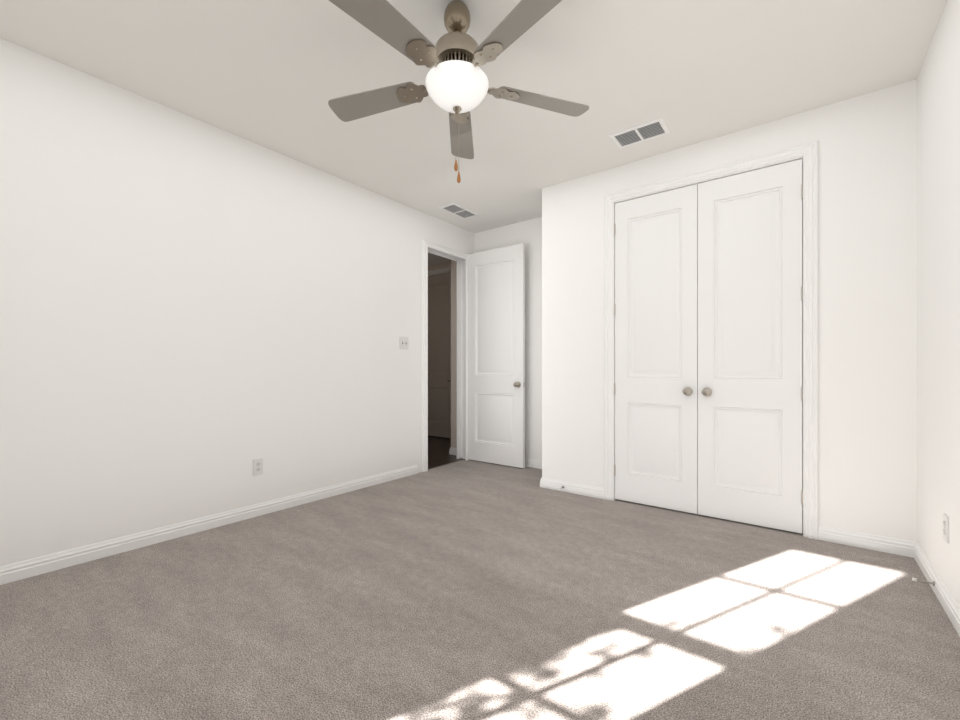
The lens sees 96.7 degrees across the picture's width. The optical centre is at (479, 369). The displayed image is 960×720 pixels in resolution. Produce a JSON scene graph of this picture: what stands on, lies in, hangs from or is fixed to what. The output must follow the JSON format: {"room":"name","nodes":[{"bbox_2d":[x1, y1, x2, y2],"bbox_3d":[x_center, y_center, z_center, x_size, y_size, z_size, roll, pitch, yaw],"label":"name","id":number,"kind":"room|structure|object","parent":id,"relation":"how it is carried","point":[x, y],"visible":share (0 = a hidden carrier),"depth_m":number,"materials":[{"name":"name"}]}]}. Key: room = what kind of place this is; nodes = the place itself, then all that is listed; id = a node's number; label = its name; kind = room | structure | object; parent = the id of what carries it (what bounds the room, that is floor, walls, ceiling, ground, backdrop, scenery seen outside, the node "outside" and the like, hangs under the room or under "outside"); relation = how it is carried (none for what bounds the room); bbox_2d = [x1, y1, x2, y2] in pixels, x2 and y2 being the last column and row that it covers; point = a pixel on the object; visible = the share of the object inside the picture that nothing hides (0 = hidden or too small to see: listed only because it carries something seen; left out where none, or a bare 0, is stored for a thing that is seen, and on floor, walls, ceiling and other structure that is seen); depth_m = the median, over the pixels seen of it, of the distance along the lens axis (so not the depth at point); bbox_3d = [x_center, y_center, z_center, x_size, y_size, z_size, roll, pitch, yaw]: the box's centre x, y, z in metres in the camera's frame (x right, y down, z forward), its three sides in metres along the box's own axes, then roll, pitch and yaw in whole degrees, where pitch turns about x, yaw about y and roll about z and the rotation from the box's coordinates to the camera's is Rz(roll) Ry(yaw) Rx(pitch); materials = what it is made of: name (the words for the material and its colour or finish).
{"room":"empty bedroom","nodes":[
{"label":"empty bedroom","id":0,"kind":"room"},
{"bbox_2d":[0,38,473,566],"bbox_3d":[-1.529,-0.296,3.390,0.120,2.740,4.900,0,0,37],"label":"wall","id":1,"kind":"structure","parent":0,"point":[198,318],"depth_m":2.73,"materials":[{"name":"white paint"}]},
{"bbox_2d":[0,465,417,584],"bbox_3d":[-1.759,1.030,2.976,0.015,0.088,3.663,0,0,37],"label":"baseboard","id":2,"kind":"structure","parent":1,"relation":"attached to","point":[17,571],"depth_m":2.71,"materials":[{"name":"white paint"}]},
{"bbox_2d":[253,458,262,475],"bbox_3d":[-1.635,0.714,3.143,0.009,0.118,0.072,0,0,37],"label":"electrical outlet","id":3,"kind":"object","parent":1,"relation":"attached to","point":[257,466],"visible":1,"depth_m":3.14,"materials":[{"name":"white plastic"}]},
{"bbox_2d":[400,337,407,348],"bbox_3d":[-0.757,-0.271,4.285,0.021,0.120,0.116,0,0,37],"label":"light switch","id":4,"kind":"object","parent":1,"relation":"attached to","point":[403,342],"visible":1,"depth_m":4.28,"materials":[{"name":"white plastic"}]},
{"bbox_2d":[421,237,468,471],"bbox_3d":[-0.420,-0.161,4.845,0.162,2.470,0.820,0,0,37],"label":"door frame","id":5,"kind":"structure","parent":1,"relation":"attached to","point":[427,246],"depth_m":5.06,"materials":[{"name":"white paint"}]},
{"bbox_2d":[467,243,524,467],"bbox_3d":[0.167,-0.155,4.863,0.783,2.434,0.171,0,0,37],"label":"entry door","id":6,"kind":"structure","parent":1,"relation":"in","point":[496,356],"depth_m":4.82,"materials":[{"name":"white paint"}]},
{"bbox_2d":[428,263,450,270],"bbox_3d":[-0.678,-0.296,6.865,2.220,2.740,0.120,0,0,37],"label":"wall","id":7,"kind":"structure","parent":0,"point":[439,266],"depth_m":6.76,"materials":[{"name":"beige paint"}]},
{"bbox_2d":[428,272,450,437],"bbox_3d":[-0.729,-0.230,6.821,0.803,2.584,0.103,0,0,37],"label":"hall door","id":8,"kind":"structure","parent":7,"relation":"in","point":[439,355],"depth_m":6.78,"materials":[{"name":"beige paint"}]},
{"bbox_2d":[428,435,464,468],"bbox_3d":[-1.398,1.126,5.735,2.685,0.096,2.790,0,0,37],"label":"floor","id":9,"kind":"structure","parent":0,"point":[438,451],"depth_m":5.57,"materials":[{"name":"brown wood"}]},
{"bbox_2d":[451,260,455,447],"bbox_3d":[0.038,-0.296,5.760,0.260,2.740,1.010,0,0,37],"label":"wall","id":10,"kind":"structure","parent":0,"point":[453,353],"depth_m":5.41,"materials":[{"name":"beige paint"}]},
{"bbox_2d":[449,447,455,454],"bbox_3d":[-0.112,1.030,5.790,0.015,0.088,0.905,0,0,37],"label":"baseboard","id":11,"kind":"structure","parent":10,"relation":"attached to","point":[452,451],"depth_m":5.40,"materials":[{"name":"white paint"}]},
{"bbox_2d":[0,0,946,266],"bbox_3d":[-0.766,-1.726,3.368,6.560,0.120,5.790,0,0,37],"label":"ceiling","id":12,"kind":"structure","parent":0,"point":[276,74],"depth_m":2.38,"materials":[{"name":"white paint"}]},
{"bbox_2d":[438,203,478,218],"bbox_3d":[-0.216,-1.661,4.477,0.210,0.011,0.420,0,0,37],"label":"ceiling vent","id":13,"kind":"object","parent":12,"relation":"in","point":[458,210],"visible":1,"depth_m":4.46,"materials":[{"name":"white metal"}]},
{"bbox_2d":[328,0,588,182],"bbox_3d":[-0.129,-1.262,1.911,1.287,0.807,1.238,0,0,37],"label":"fan","id":14,"kind":"object","parent":12,"relation":"hanging from","point":[456,56],"visible":1,"depth_m":1.87,"materials":[{"name":"grey wood"}]},
{"bbox_2d":[609,117,670,148],"bbox_3d":[1.127,-1.661,3.014,0.360,0.011,0.230,0,0,37],"label":"ceiling vent","id":15,"kind":"object","parent":12,"relation":"in","point":[658,127],"visible":1,"depth_m":3.00,"materials":[{"name":"white metal"}]},
{"bbox_2d":[0,459,959,719],"bbox_3d":[0.033,1.124,2.200,3.875,0.100,4.900,0,0,37],"label":"floor","id":16,"kind":"structure","parent":0,"point":[470,591],"depth_m":1.83,"materials":[{"name":"grey carpet"}]},
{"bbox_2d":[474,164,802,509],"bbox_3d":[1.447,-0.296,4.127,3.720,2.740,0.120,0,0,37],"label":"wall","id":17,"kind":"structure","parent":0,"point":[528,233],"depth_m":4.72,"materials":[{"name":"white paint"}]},
{"bbox_2d":[525,458,541,468],"bbox_3d":[0.434,1.030,4.803,1.290,0.088,0.033,0,0,37],"label":"baseboard","id":18,"kind":"structure","parent":17,"relation":"attached to","point":[532,463],"depth_m":4.69,"materials":[{"name":"white paint"}]},
{"bbox_2d":[542,79,916,541],"bbox_3d":[1.572,-0.296,3.227,2.430,2.740,0.120,0,0,37],"label":"wall","id":19,"kind":"structure","parent":0,"point":[867,313],"depth_m":2.65,"materials":[{"name":"white paint"}]},
{"bbox_2d":[540,477,543,487],"bbox_3d":[0.740,1.030,4.153,0.015,0.088,0.615,0,0,37],"label":"baseboard","id":20,"kind":"structure","parent":19,"relation":"attached to","point":[542,479],"depth_m":3.90,"materials":[{"name":"white paint"}]},
{"bbox_2d":[544,478,603,498],"bbox_3d":[0.812,1.030,3.721,0.566,0.088,0.015,0,0,37],"label":"baseboard","id":21,"kind":"structure","parent":19,"relation":"attached to","point":[586,490],"depth_m":3.71,"materials":[{"name":"white paint"}]},
{"bbox_2d":[614,184,697,513],"bbox_3d":[1.343,-0.154,3.318,0.623,2.433,0.103,0,0,37],"label":"closet door","id":22,"kind":"structure","parent":19,"relation":"in","point":[656,350],"depth_m":3.32,"materials":[{"name":"white paint"}]},
{"bbox_2d":[604,141,817,539],"bbox_3d":[1.626,-0.190,3.174,1.394,2.527,0.141,0,0,37],"label":"door frame","id":23,"kind":"structure","parent":19,"relation":"attached to","point":[807,153],"depth_m":2.76,"materials":[{"name":"white paint"}]},
{"bbox_2d":[698,159,802,532],"bbox_3d":[1.840,-0.154,2.940,0.623,2.433,0.103,0,0,37],"label":"closet door","id":24,"kind":"structure","parent":19,"relation":"in","point":[750,300],"depth_m":2.94,"materials":[{"name":"white paint"}]},
{"bbox_2d":[818,525,907,556],"bbox_3d":[2.309,1.030,2.581,0.410,0.088,0.015,0,0,37],"label":"baseboard","id":25,"kind":"structure","parent":19,"relation":"attached to","point":[835,535],"depth_m":2.57,"materials":[{"name":"white paint"}]},
{"bbox_2d":[917,0,959,607],"bbox_3d":[1.526,-0.296,1.063,0.120,2.740,4.900,0,0,37],"label":"wall","id":26,"kind":"structure","parent":0,"point":[938,287],"depth_m":2.03,"materials":[{"name":"white paint"}]},
{"bbox_2d":[908,541,959,636],"bbox_3d":[1.278,1.030,0.849,0.015,0.088,4.020,0,0,37],"label":"baseboard","id":27,"kind":"structure","parent":26,"relation":"attached to","point":[946,600],"depth_m":2.02,"materials":[{"name":"white paint"}]},
{"bbox_2d":[912,578,934,585],"bbox_3d":[2.158,1.029,2.077,0.075,0.022,0.022,0,0,37],"label":"door stop","id":28,"kind":"object","parent":27,"relation":"attached to","point":[916,580],"visible":1,"depth_m":2.08,"materials":[{"name":"silver metal"}]},
{"bbox_2d":[943,513,948,542],"bbox_3d":[2.105,0.714,1.929,0.009,0.118,0.072,0,0,37],"label":"electrical outlet","id":29,"kind":"object","parent":26,"relation":"attached to","point":[945,527],"visible":0.98,"depth_m":1.92,"materials":[{"name":"white plastic"}]}
]}

